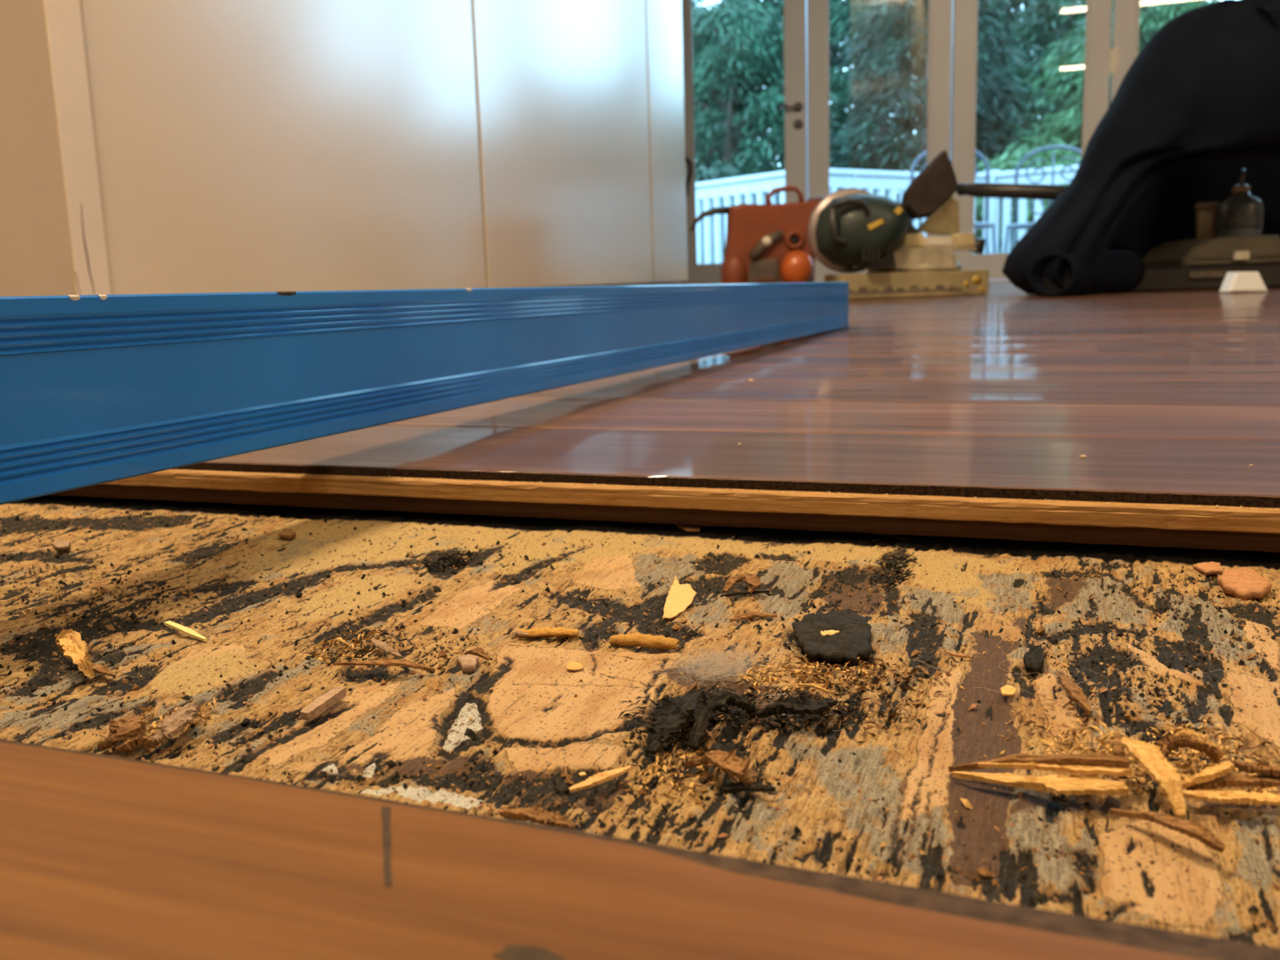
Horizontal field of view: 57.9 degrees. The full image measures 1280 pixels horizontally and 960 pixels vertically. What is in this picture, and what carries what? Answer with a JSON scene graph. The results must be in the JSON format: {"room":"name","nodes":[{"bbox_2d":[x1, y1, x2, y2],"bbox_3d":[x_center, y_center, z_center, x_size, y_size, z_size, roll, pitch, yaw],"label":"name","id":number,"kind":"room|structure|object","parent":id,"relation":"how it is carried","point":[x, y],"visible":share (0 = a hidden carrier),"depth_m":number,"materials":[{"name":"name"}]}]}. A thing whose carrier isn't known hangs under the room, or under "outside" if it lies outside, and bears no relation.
{"room":"damaged room","nodes":[
{"label":"damaged room","id":0,"kind":"room"},
{"bbox_2d":[0,281,1279,959],"bbox_3d":[1.246,0.149,-0.438,6.550,0.060,12.000,2,11,20],"label":"floor","id":1,"kind":"structure","parent":0,"point":[1168,398],"depth_m":0.42,"materials":[{"name":"brown wood"}]},
{"bbox_2d":[0,0,688,296],"bbox_3d":[-1.939,-1.032,-0.456,0.711,2.530,10.178,2,11,20],"label":"wall","id":2,"kind":"structure","parent":1,"relation":"on","point":[206,146],"depth_m":2.25,"materials":[{"name":"paint"}]},
{"bbox_2d":[0,281,848,504],"bbox_3d":[-0.033,-0.105,0.820,0.026,0.085,1.803,2,11,21],"label":"metal straightedge","id":3,"kind":"object","parent":1,"relation":"on","point":[95,389],"visible":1,"depth_m":0.49,"materials":[{"name":"blue metal"}]},
{"bbox_2d":[167,469,1279,509],"bbox_3d":[-0.035,0.002,0.484,0.600,0.002,0.005,2,11,20],"label":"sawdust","id":4,"kind":"object","parent":1,"relation":"on","point":[507,482],"visible":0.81,"depth_m":0.46,"materials":[{"name":"brown wood"}]},
{"bbox_2d":[689,186,824,284],"bbox_3d":[0.369,-0.738,3.601,0.425,0.343,0.175,-2,10,0],"label":"air compressor","id":5,"kind":"object","parent":1,"relation":"on","point":[768,242],"visible":0.83,"depth_m":3.55,"materials":[{"name":"red plastic"}]},
{"bbox_2d":[823,269,988,298],"bbox_3d":[0.765,-0.570,3.366,0.421,0.069,0.262,-2,10,0],"label":"wooden box","id":6,"kind":"object","parent":1,"relation":"on","point":[975,282],"visible":0.93,"depth_m":3.24,"materials":[{"name":"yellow wood"}]},
{"bbox_2d":[807,149,985,273],"bbox_3d":[0.712,-0.761,3.301,0.489,0.333,0.292,-5,11,-20],"label":"saw","id":7,"kind":"object","parent":6,"relation":"on","point":[851,230],"visible":0.98,"depth_m":3.23,"materials":[{"name":"beige paint"}]},
{"bbox_2d":[955,182,1067,199],"bbox_3d":[1.081,-0.807,3.240,0.405,0.080,0.042,6,13,38],"label":"bar","id":8,"kind":"object","parent":7,"relation":"attached to","point":[976,189],"visible":0.84,"depth_m":3.25,"materials":[{"name":"black metal"}]},
{"bbox_2d":[988,279,1009,282],"bbox_3d":[3.289,-0.896,5.024,6.550,0.041,0.130,2,11,20],"label":"threshold","id":9,"kind":"object","parent":1,"relation":"on","point":[999,280],"depth_m":5.53,"materials":[{"name":"white paint"}]},
{"bbox_2d":[680,0,808,284],"bbox_3d":[0.489,-2.026,5.797,0.687,2.088,0.096,2,11,20],"label":"door","id":10,"kind":"structure","parent":9,"relation":"on","point":[795,11],"depth_m":5.78,"materials":[{"name":"white paint"}]},
{"bbox_2d":[684,155,692,195],"bbox_3d":[0.249,-1.567,5.963,0.046,0.198,0.018,2,11,20],"label":"door handle","id":11,"kind":"object","parent":10,"relation":"attached to","point":[686,158],"visible":0.86,"depth_m":5.95,"materials":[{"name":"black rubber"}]},
{"bbox_2d":[806,0,953,282],"bbox_3d":[1.150,-2.009,5.580,0.687,2.088,0.045,2,11,20],"label":"door","id":12,"kind":"structure","parent":9,"relation":"on","point":[940,11],"depth_m":5.62,"materials":[{"name":"white paint"}]},
{"bbox_2d":[950,0,1112,279],"bbox_3d":[1.802,-1.987,5.341,0.687,2.088,0.045,2,11,20],"label":"door","id":13,"kind":"structure","parent":9,"relation":"on","point":[1099,12],"depth_m":5.42,"materials":[{"name":"white paint"}]},
{"bbox_2d":[1109,0,1140,103],"bbox_3d":[2.447,-1.965,5.101,0.699,2.088,0.050,2,11,20],"label":"door","id":14,"kind":"structure","parent":9,"relation":"on","point":[1124,51],"depth_m":5.18,"materials":[{"name":"white paint"}]},
{"bbox_2d":[1128,263,1279,292],"bbox_3d":[1.431,-0.552,3.165,0.504,0.062,0.370,-2,10,0],"label":"case","id":15,"kind":"object","parent":1,"relation":"on","point":[1206,277],"visible":0.55,"depth_m":2.99,"materials":[{"name":"plastic"}]},
{"bbox_2d":[1142,235,1279,266],"bbox_3d":[1.544,-0.617,3.123,0.273,0.073,0.272,-2,10,0],"label":"case","id":16,"kind":"object","parent":15,"relation":"on","point":[1262,249],"visible":0.98,"depth_m":3.00,"materials":[{"name":"grey plastic"}]},
{"bbox_2d":[1195,201,1219,238],"bbox_3d":[1.575,-0.712,3.204,0.072,0.108,0.072,-2,10,0],"label":"plastic tub","id":17,"kind":"object","parent":16,"relation":"on","point":[1206,212],"visible":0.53,"depth_m":3.18,"materials":[{"name":"brown plastic"}]},
{"bbox_2d":[1214,168,1263,237],"bbox_3d":[1.596,-0.730,3.079,0.114,0.186,0.114,-2,10,0],"label":"plastic bottle","id":18,"kind":"object","parent":16,"relation":"on","point":[1241,214],"visible":0.86,"depth_m":3.04,"materials":[{"name":"plastic"}]},
{"bbox_2d":[1219,271,1267,291],"bbox_3d":[1.421,-0.467,2.723,0.091,0.047,0.050,-2,10,0],"label":"wedge","id":19,"kind":"object","parent":1,"relation":"on","point":[1233,281],"visible":1,"depth_m":2.70,"materials":[{"name":"white plastic"}]},
{"bbox_3d":[11.432,-4.106,30.721,80.000,0.100,54.010,2,11,20],"label":"ground","id":20,"kind":"structure","parent":0,"visible":0},
{"bbox_2d":[694,153,756,263],"bbox_3d":[0.729,-2.106,12.759,2.844,2.859,1.880,2,11,20],"label":"shrub","id":21,"kind":"object","parent":20,"relation":"on","point":[723,173],"visible":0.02,"depth_m":12.37,"materials":[{"name":"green plant"}]},
{"bbox_2d":[691,0,774,257],"bbox_3d":[0.011,-5.249,18.796,4.502,7.006,2.616,1,10,16],"label":"dense tree","id":22,"kind":"object","parent":20,"relation":"on","point":[693,4],"visible":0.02,"depth_m":18.09,"materials":[{"name":"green plant"}]},
{"bbox_2d":[691,0,850,257],"bbox_3d":[1.175,-3.821,15.505,3.720,5.258,2.329,3,11,25],"label":"dense tree","id":23,"kind":"object","parent":20,"relation":"on","point":[729,68],"visible":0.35,"depth_m":14.87,"materials":[{"name":"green plant"}]},
{"bbox_2d":[836,175,921,233],"bbox_3d":[2.296,-1.931,12.237,2.477,2.596,1.772,1,10,14],"label":"shrub","id":24,"kind":"object","parent":20,"relation":"on","point":[837,188],"visible":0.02,"depth_m":11.77,"materials":[{"name":"grey plant"}]},
{"bbox_2d":[755,0,1020,251],"bbox_3d":[3.587,-5.218,17.446,4.107,7.186,2.452,2,11,20],"label":"dense tree","id":25,"kind":"object","parent":20,"relation":"on","point":[846,15],"visible":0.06,"depth_m":17.22,"materials":[{"name":"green plant"}]},
{"bbox_2d":[829,0,1045,248],"bbox_3d":[3.691,-3.817,14.596,3.132,5.664,2.036,0,10,12],"label":"dense tree","id":26,"kind":"object","parent":20,"relation":"on","point":[991,127],"visible":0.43,"depth_m":14.25,"materials":[{"name":"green plant"}]},
{"bbox_2d":[691,0,1214,228],"bbox_3d":[11.586,-6.221,17.916,31.462,8.931,1.695,2,11,20],"label":"trees","id":27,"kind":"object","parent":20,"relation":"on","point":[1016,7],"visible":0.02,"depth_m":20.14,"materials":[{"name":"green plant"}]},
{"bbox_2d":[974,137,1081,254],"bbox_3d":[3.917,-1.984,11.626,1.865,2.806,1.922,-9,12,-34],"label":"shrub","id":28,"kind":"object","parent":20,"relation":"on","point":[1006,164],"visible":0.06,"depth_m":11.39,"materials":[{"name":"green plant"}]},
{"bbox_2d":[988,0,1159,174],"bbox_3d":[6.421,-4.504,16.449,3.640,5.948,2.243,2,11,20],"label":"dense tree","id":29,"kind":"object","parent":20,"relation":"on","point":[1033,30],"visible":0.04,"depth_m":16.29,"materials":[{"name":"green plant"}]},
{"bbox_2d":[1011,0,1220,237],"bbox_3d":[5.981,-3.493,13.842,3.256,4.889,2.195,-1,10,6],"label":"dense tree","id":30,"kind":"object","parent":20,"relation":"on","point":[1153,15],"visible":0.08,"depth_m":13.64,"materials":[{"name":"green plant"}]},
{"bbox_3d":[1.281,0.146,-0.343,6.550,0.033,0.800,2,11,20],"label":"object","id":31,"kind":"structure","parent":0,"visible":0},
{"bbox_2d":[0,494,1279,947],"bbox_3d":[-0.130,0.043,0.380,0.858,0.006,0.360,2,11,20],"label":"subfloor","id":32,"kind":"structure","parent":31,"relation":"on","point":[1136,895],"depth_m":0.31,"materials":[{"name":"beige wood"}]},
{"bbox_2d":[52,539,70,550],"bbox_3d":[-0.238,0.027,0.476,0.007,0.002,0.017,-9,12,-35],"label":"chip","id":33,"kind":"object","parent":32,"relation":"on","point":[61,544],"visible":1,"depth_m":0.47,"materials":[{"name":"beige wood"}]},
{"bbox_2d":[55,628,94,679],"bbox_3d":[-0.158,0.047,0.320,0.006,0.009,0.031,-9,12,-36],"label":"chip","id":34,"kind":"object","parent":32,"relation":"on","point":[69,642],"visible":1,"depth_m":0.32,"materials":[{"name":"wood"}]},
{"bbox_2d":[92,662,116,677],"bbox_3d":[-0.149,0.052,0.318,0.016,0.003,0.004,7,13,41],"label":"chip","id":35,"kind":"object","parent":32,"relation":"on","point":[100,668],"visible":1,"depth_m":0.31,"materials":[{"name":"brown wood"}]},
{"bbox_2d":[97,711,145,751],"bbox_3d":[-0.120,0.058,0.269,0.010,0.006,0.017,-4,10,-12],"label":"chunk","id":36,"kind":"object","parent":32,"relation":"on","point":[132,725],"visible":1,"depth_m":0.26,"materials":[{"name":"brown wood"}]},
{"bbox_2d":[115,733,157,753],"bbox_3d":[-0.114,0.059,0.263,0.009,0.004,0.006,-7,11,-25],"label":"chunk","id":37,"kind":"object","parent":32,"relation":"on","point":[131,742],"visible":1,"depth_m":0.26,"materials":[{"name":"brown wood"}]},
{"bbox_2d":[150,701,200,747],"bbox_3d":[-0.108,0.057,0.270,0.008,0.006,0.015,2,11,20],"label":"splinter","id":38,"kind":"object","parent":32,"relation":"on","point":[172,725],"visible":1,"depth_m":0.27,"materials":[{"name":"brown wood"}]},
{"bbox_2d":[163,620,206,641],"bbox_3d":[-0.137,0.046,0.350,0.022,0.003,0.002,6,13,38],"label":"sliver","id":39,"kind":"object","parent":32,"relation":"on","point":[180,628],"visible":1,"depth_m":0.35,"materials":[{"name":"wood"}]},
{"bbox_2d":[279,528,296,539],"bbox_3d":[-0.147,0.023,0.483,0.007,0.002,0.014,-2,10,-4],"label":"chip","id":40,"kind":"object","parent":32,"relation":"on","point":[287,534],"visible":1,"depth_m":0.48,"materials":[{"name":"brown wood"}]},
{"bbox_2d":[300,686,346,721],"bbox_3d":[-0.077,0.055,0.285,0.004,0.004,0.016,2,11,20],"label":"splinter","id":41,"kind":"object","parent":32,"relation":"on","point":[320,704],"visible":1,"depth_m":0.28,"materials":[{"name":"beige wood"}]},
{"bbox_2d":[333,658,435,671],"bbox_3d":[-0.070,0.050,0.311,0.030,0.004,0.005,1,10,16],"label":"splinter","id":42,"kind":"object","parent":32,"relation":"on","point":[386,662],"visible":1,"depth_m":0.31,"materials":[{"name":"brown wood"}]},
{"bbox_2d":[370,638,401,657],"bbox_3d":[-0.073,0.047,0.327,0.004,0.002,0.019,-9,12,-36],"label":"splinter","id":43,"kind":"object","parent":32,"relation":"on","point":[380,645],"visible":1,"depth_m":0.32,"materials":[{"name":"beige wood"}]},
{"bbox_2d":[457,653,479,674],"bbox_3d":[-0.046,0.050,0.314,0.006,0.003,0.011,-5,11,-20],"label":"chip","id":44,"kind":"object","parent":32,"relation":"on","point":[468,663],"visible":1,"depth_m":0.31,"materials":[{"name":"beige wood"}]},
{"bbox_2d":[464,647,489,660],"bbox_3d":[-0.045,0.048,0.319,0.008,0.003,0.003,4,12,30],"label":"chip","id":45,"kind":"object","parent":32,"relation":"on","point":[480,652],"visible":1,"depth_m":0.32,"materials":[{"name":"brown wood"}]},
{"bbox_2d":[510,630,528,639],"bbox_3d":[-0.035,0.045,0.335,0.005,0.002,0.003,2,11,20],"label":"scrap","id":46,"kind":"object","parent":32,"relation":"on","point":[520,633],"visible":1,"depth_m":0.34,"materials":[{"name":"brown wood"}]},
{"bbox_2d":[498,805,575,830],"bbox_3d":[-0.020,0.064,0.220,0.017,0.004,0.005,4,11,29],"label":"splinter","id":47,"kind":"object","parent":32,"relation":"on","point":[536,814],"visible":0.96,"depth_m":0.22,"materials":[{"name":"brown wood"}]},
{"bbox_2d":[515,626,578,638],"bbox_3d":[-0.027,0.044,0.337,0.018,0.004,0.005,-1,10,2],"label":"splinter","id":48,"kind":"object","parent":32,"relation":"on","point":[546,632],"visible":1,"depth_m":0.34,"materials":[{"name":"wood"}]},
{"bbox_2d":[565,661,582,671],"bbox_3d":[-0.017,0.050,0.309,0.005,0.001,0.006,2,11,20],"label":"flake","id":49,"kind":"object","parent":32,"relation":"on","point":[573,666],"visible":1,"depth_m":0.31,"materials":[{"name":"wood"}]},
{"bbox_2d":[578,771,586,777],"bbox_3d":[-0.012,0.061,0.241,0.001,0.001,0.002,-6,11,-24],"label":"chip","id":50,"kind":"object","parent":32,"relation":"on","point":[581,774],"visible":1,"depth_m":0.24,"materials":[{"name":"brown wood"}]},
{"bbox_2d":[568,764,631,792],"bbox_3d":[-0.007,0.061,0.237,0.016,0.002,0.004,-9,12,-35],"label":"splinter","id":51,"kind":"object","parent":32,"relation":"on","point":[599,778],"visible":1,"depth_m":0.24,"materials":[{"name":"brown wood"}]},
{"bbox_2d":[0,503,1279,946],"bbox_3d":[-0.102,0.045,0.360,0.635,0.006,0.281,2,11,20],"label":"crumbs","id":52,"kind":"object","parent":32,"relation":"on","point":[983,872],"visible":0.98,"depth_m":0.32,"materials":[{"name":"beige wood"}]},
{"bbox_2d":[608,631,679,650],"bbox_3d":[0.001,0.045,0.326,0.020,0.004,0.006,2,11,20],"label":"splinter","id":53,"kind":"object","parent":32,"relation":"on","point":[637,639],"visible":1,"depth_m":0.32,"materials":[{"name":"orange wood"}]},
{"bbox_2d":[422,546,917,761],"bbox_3d":[-0.011,0.042,0.359,0.183,0.007,0.192,2,11,20],"label":"dark fibres","id":54,"kind":"object","parent":32,"relation":"on","point":[460,562],"visible":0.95,"depth_m":0.28,"materials":[{"name":"black"}]},
{"bbox_2d":[640,689,705,754],"bbox_3d":[0.009,0.053,0.267,0.010,0.006,0.037,2,11,20],"label":"strip","id":55,"kind":"object","parent":32,"relation":"on","point":[676,712],"visible":1,"depth_m":0.26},
{"bbox_2d":[662,575,697,619],"bbox_3d":[0.013,0.037,0.372,0.009,0.004,0.042,0,10,9],"label":"flake","id":56,"kind":"object","parent":32,"relation":"on","point":[680,597],"visible":1,"depth_m":0.37,"materials":[{"name":"beige wood"}]},
{"bbox_2d":[675,524,701,532],"bbox_3d":[0.021,0.019,0.474,0.010,0.002,0.016,-6,11,-20],"label":"chip","id":57,"kind":"object","parent":32,"relation":"on","point":[687,528],"visible":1,"depth_m":0.47,"materials":[{"name":"brown wood"}]},
{"bbox_2d":[138,630,1278,805],"bbox_3d":[0.007,0.055,0.278,0.256,0.007,0.092,1,10,14],"label":"wood splinters","id":58,"kind":"object","parent":32,"relation":"on","point":[1179,729],"visible":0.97,"depth_m":0.25,"materials":[{"name":"beige wood"}]},
{"bbox_2d":[646,639,786,689],"bbox_3d":[0.020,0.049,0.306,0.040,0.006,0.029,-11,13,-42],"label":"fluff","id":59,"kind":"object","parent":32,"relation":"on","point":[729,654],"visible":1,"depth_m":0.30,"materials":[{"name":"grey fabric"}]},
{"bbox_2d":[683,749,755,785],"bbox_3d":[0.017,0.059,0.238,0.007,0.007,0.020,-8,12,-32],"label":"splinter","id":60,"kind":"object","parent":32,"relation":"on","point":[728,762],"visible":1,"depth_m":0.24,"materials":[{"name":"brown wood"}]},
{"bbox_2d":[688,689,756,750],"bbox_3d":[0.017,0.054,0.264,0.010,0.007,0.024,7,13,42],"label":"strip","id":61,"kind":"object","parent":32,"relation":"on","point":[702,716],"visible":1,"depth_m":0.26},
{"bbox_2d":[723,573,760,593],"bbox_3d":[0.034,0.034,0.378,0.012,0.004,0.010,2,11,20],"label":"bark curl","id":62,"kind":"object","parent":32,"relation":"on","point":[753,581],"visible":1,"depth_m":0.38,"materials":[{"name":"brown wood"}]},
{"bbox_2d":[720,590,769,596],"bbox_3d":[0.034,0.037,0.375,0.017,0.001,0.002,-4,10,-11],"label":"splinter","id":63,"kind":"object","parent":32,"relation":"on","point":[735,593],"visible":1,"depth_m":0.37,"materials":[{"name":"black wood"}]},
{"bbox_2d":[721,781,775,793],"bbox_3d":[0.022,0.062,0.231,0.011,0.003,0.003,2,11,20],"label":"splinter","id":64,"kind":"object","parent":32,"relation":"on","point":[740,787],"visible":1,"depth_m":0.23,"materials":[{"name":"black wood"}]},
{"bbox_2d":[728,611,777,622],"bbox_3d":[0.034,0.041,0.349,0.015,0.002,0.003,-4,10,-10],"label":"splinter","id":65,"kind":"object","parent":32,"relation":"on","point":[753,614],"visible":1,"depth_m":0.35,"materials":[{"name":"brown wood"}]},
{"bbox_2d":[750,688,797,722],"bbox_3d":[0.034,0.054,0.278,0.016,0.006,0.013,-4,10,-12],"label":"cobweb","id":66,"kind":"object","parent":32,"relation":"on","point":[786,688],"visible":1,"depth_m":0.28},
{"bbox_2d":[755,694,838,719],"bbox_3d":[0.038,0.052,0.267,0.021,0.006,0.011,-5,11,-19],"label":"strip","id":67,"kind":"object","parent":32,"relation":"on","point":[787,705],"visible":1,"depth_m":0.27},
{"bbox_2d":[333,622,1279,795],"bbox_3d":[0.019,0.054,0.281,0.248,0.006,0.088,2,11,20],"label":"sawdust","id":68,"kind":"object","parent":32,"relation":"on","point":[1263,743],"visible":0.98,"depth_m":0.27},
{"bbox_2d":[797,683,829,693],"bbox_3d":[0.042,0.051,0.285,0.008,0.002,0.002,5,12,35],"label":"splinter","id":69,"kind":"object","parent":32,"relation":"on","point":[812,685],"visible":1,"depth_m":0.28,"materials":[{"name":"beige wood"}]},
{"bbox_2d":[791,608,871,666],"bbox_3d":[0.055,0.044,0.327,0.022,0.004,0.044,-1,10,4],"label":"knot","id":70,"kind":"object","parent":32,"relation":"on","point":[853,640],"visible":1,"depth_m":0.32,"materials":[{"name":"black wood"}]},
{"bbox_2d":[820,630,839,636],"bbox_3d":[0.053,0.043,0.324,0.006,0.001,0.004,-2,10,-4],"label":"chip","id":71,"kind":"object","parent":70,"relation":"on","point":[825,632],"visible":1,"depth_m":0.32,"materials":[{"name":"yellow wood"}]},
{"bbox_2d":[597,534,1227,779],"bbox_3d":[0.056,0.041,0.348,0.153,0.005,0.224,-4,10,-15],"label":"loose hairs","id":72,"kind":"object","parent":32,"relation":"on","point":[889,535],"visible":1,"depth_m":0.30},
{"bbox_2d":[944,650,971,658],"bbox_3d":[0.084,0.046,0.308,0.008,0.001,0.004,8,14,44],"label":"splinter","id":73,"kind":"object","parent":32,"relation":"on","point":[953,654],"visible":1,"depth_m":0.31,"materials":[{"name":"brown wood"}]},
{"bbox_2d":[1000,684,1016,696],"bbox_3d":[0.089,0.051,0.280,0.004,0.001,0.008,2,11,20],"label":"flake","id":74,"kind":"object","parent":32,"relation":"on","point":[1007,690],"visible":1,"depth_m":0.28,"materials":[{"name":"beige wood"}]},
{"bbox_2d":[1022,644,1044,676],"bbox_3d":[0.103,0.046,0.302,0.005,0.004,0.021,2,11,20],"label":"knot","id":75,"kind":"object","parent":32,"relation":"on","point":[1033,659],"visible":1,"depth_m":0.30,"materials":[{"name":"black wood"}]},
{"bbox_2d":[947,751,1129,772],"bbox_3d":[0.079,0.057,0.231,0.034,0.006,0.004,1,10,16],"label":"splinter","id":76,"kind":"object","parent":32,"relation":"on","point":[1099,758],"visible":1,"depth_m":0.23,"materials":[{"name":"brown wood"}]},
{"bbox_2d":[951,771,1128,796],"bbox_3d":[0.078,0.059,0.226,0.033,0.004,0.008,2,11,20],"label":"splinter","id":77,"kind":"object","parent":32,"relation":"on","point":[1077,784],"visible":1,"depth_m":0.22,"materials":[{"name":"beige wood"}]},
{"bbox_2d":[977,761,1132,776],"bbox_3d":[0.082,0.057,0.229,0.029,0.003,0.004,2,11,20],"label":"splinter","id":78,"kind":"object","parent":32,"relation":"on","point":[1071,769],"visible":1,"depth_m":0.23,"materials":[{"name":"beige wood"}]},
{"bbox_2d":[1059,674,1092,715],"bbox_3d":[0.103,0.050,0.277,0.004,0.004,0.025,-1,10,6],"label":"splinter","id":79,"kind":"object","parent":32,"relation":"on","point":[1074,691],"visible":1,"depth_m":0.27,"materials":[{"name":"brown wood"}]},
{"bbox_2d":[1111,731,1127,779],"bbox_3d":[0.097,0.055,0.233,0.003,0.008,0.007,2,11,20],"label":"splinter","id":80,"kind":"object","parent":32,"relation":"on","point":[1117,748],"visible":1,"depth_m":0.23,"materials":[{"name":"brown wood"}]},
{"bbox_2d":[1120,736,1186,817],"bbox_3d":[0.099,0.057,0.224,0.006,0.008,0.023,-2,10,1],"label":"splinter","id":81,"kind":"object","parent":32,"relation":"on","point":[1148,756],"visible":1,"depth_m":0.22,"materials":[{"name":"beige wood"}]},
{"bbox_2d":[1109,808,1226,853],"bbox_3d":[0.093,0.062,0.207,0.004,0.005,0.022,-8,12,-31],"label":"splinter","id":82,"kind":"object","parent":32,"relation":"on","point":[1191,828],"visible":1,"depth_m":0.20,"materials":[{"name":"brown wood"}]},
{"bbox_2d":[1156,731,1222,763],"bbox_3d":[0.111,0.054,0.234,0.012,0.007,0.006,2,11,20],"label":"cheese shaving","id":83,"kind":"object","parent":32,"relation":"on","point":[1171,742],"visible":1,"depth_m":0.23,"materials":[{"name":"brown wood"}]},
{"bbox_2d":[1174,725,1224,756],"bbox_3d":[0.113,0.053,0.235,0.010,0.005,0.004,5,12,34],"label":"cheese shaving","id":84,"kind":"object","parent":32,"relation":"on","point":[1210,743],"visible":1,"depth_m":0.23,"materials":[{"name":"wood"}]},
{"bbox_2d":[1192,561,1222,575],"bbox_3d":[0.189,0.029,0.386,0.009,0.002,0.014,2,11,20],"label":"chip","id":85,"kind":"object","parent":32,"relation":"on","point":[1211,567],"visible":1,"depth_m":0.38,"materials":[{"name":"wood"}]},
{"bbox_2d":[1182,788,1279,806],"bbox_3d":[0.111,0.060,0.216,0.019,0.003,0.004,2,11,20],"label":"splinter","id":86,"kind":"object","parent":32,"relation":"on","point":[1238,797],"visible":1,"depth_m":0.22,"materials":[{"name":"wood"}]},
{"bbox_2d":[1186,771,1279,791],"bbox_3d":[0.114,0.058,0.220,0.019,0.004,0.005,-1,10,7],"label":"splinter","id":87,"kind":"object","parent":32,"relation":"on","point":[1229,780],"visible":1,"depth_m":0.22,"materials":[{"name":"brown wood"}]},
{"bbox_2d":[1180,761,1235,788],"bbox_3d":[0.108,0.057,0.221,0.011,0.006,0.004,0,10,12],"label":"splinter","id":88,"kind":"object","parent":87,"relation":"on","point":[1209,773],"visible":1,"depth_m":0.22,"materials":[{"name":"beige wood"}]},
{"bbox_2d":[1230,758,1279,777],"bbox_3d":[0.119,0.055,0.222,0.010,0.003,0.007,2,11,20],"label":"splinter","id":89,"kind":"object","parent":87,"relation":"on","point":[1262,767],"visible":1,"depth_m":0.22,"materials":[{"name":"brown wood"}]},
{"bbox_2d":[1217,568,1271,600],"bbox_3d":[0.191,0.032,0.366,0.015,0.005,0.027,2,11,20],"label":"chip","id":90,"kind":"object","parent":32,"relation":"on","point":[1245,584],"visible":1,"depth_m":0.36,"materials":[{"name":"beige wood"}]},
{"label":"outside","id":91,"kind":"structure","parent":0,"visible":0},
{"bbox_3d":[2.503,-1.267,8.143,17.000,0.060,5.210,2,11,20],"label":"deck","id":92,"kind":"object","parent":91,"visible":0},
{"bbox_2d":[695,164,1078,263],"bbox_3d":[2.204,-1.861,8.659,11.219,0.950,1.672,3,11,26],"label":"deck railing","id":93,"kind":"object","parent":92,"relation":"on","point":[882,182],"visible":0.16,"depth_m":8.93,"materials":[{"name":"white paint"}]},
{"bbox_2d":[910,144,996,253],"bbox_3d":[1.978,-1.608,7.198,0.560,0.973,0.449,-2,10,0],"label":"garden chair","id":94,"kind":"object","parent":92,"relation":"on","point":[986,224],"visible":0.14,"depth_m":7.34,"materials":[{"name":"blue metal"}]},
{"bbox_2d":[1004,145,1081,253],"bbox_3d":[2.603,-1.678,7.486,0.560,0.973,0.449,5,12,34],"label":"garden chair","id":95,"kind":"object","parent":92,"relation":"on","point":[1015,225],"visible":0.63,"depth_m":7.61,"materials":[{"name":"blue metal"}]},
{"bbox_3d":[1.799,-0.799,2.954,0.420,0.600,0.075,-2,10,0],"label":"chair","id":96,"kind":"object","parent":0,"visible":0},
{"bbox_2d":[1001,0,1279,296],"bbox_3d":[1.494,-0.841,2.988,1.127,0.686,0.639,-2,10,0],"label":"draped cloth","id":97,"kind":"object","parent":96,"relation":"on","point":[1197,107],"visible":1,"depth_m":2.80,"materials":[{"name":"black fabric"}]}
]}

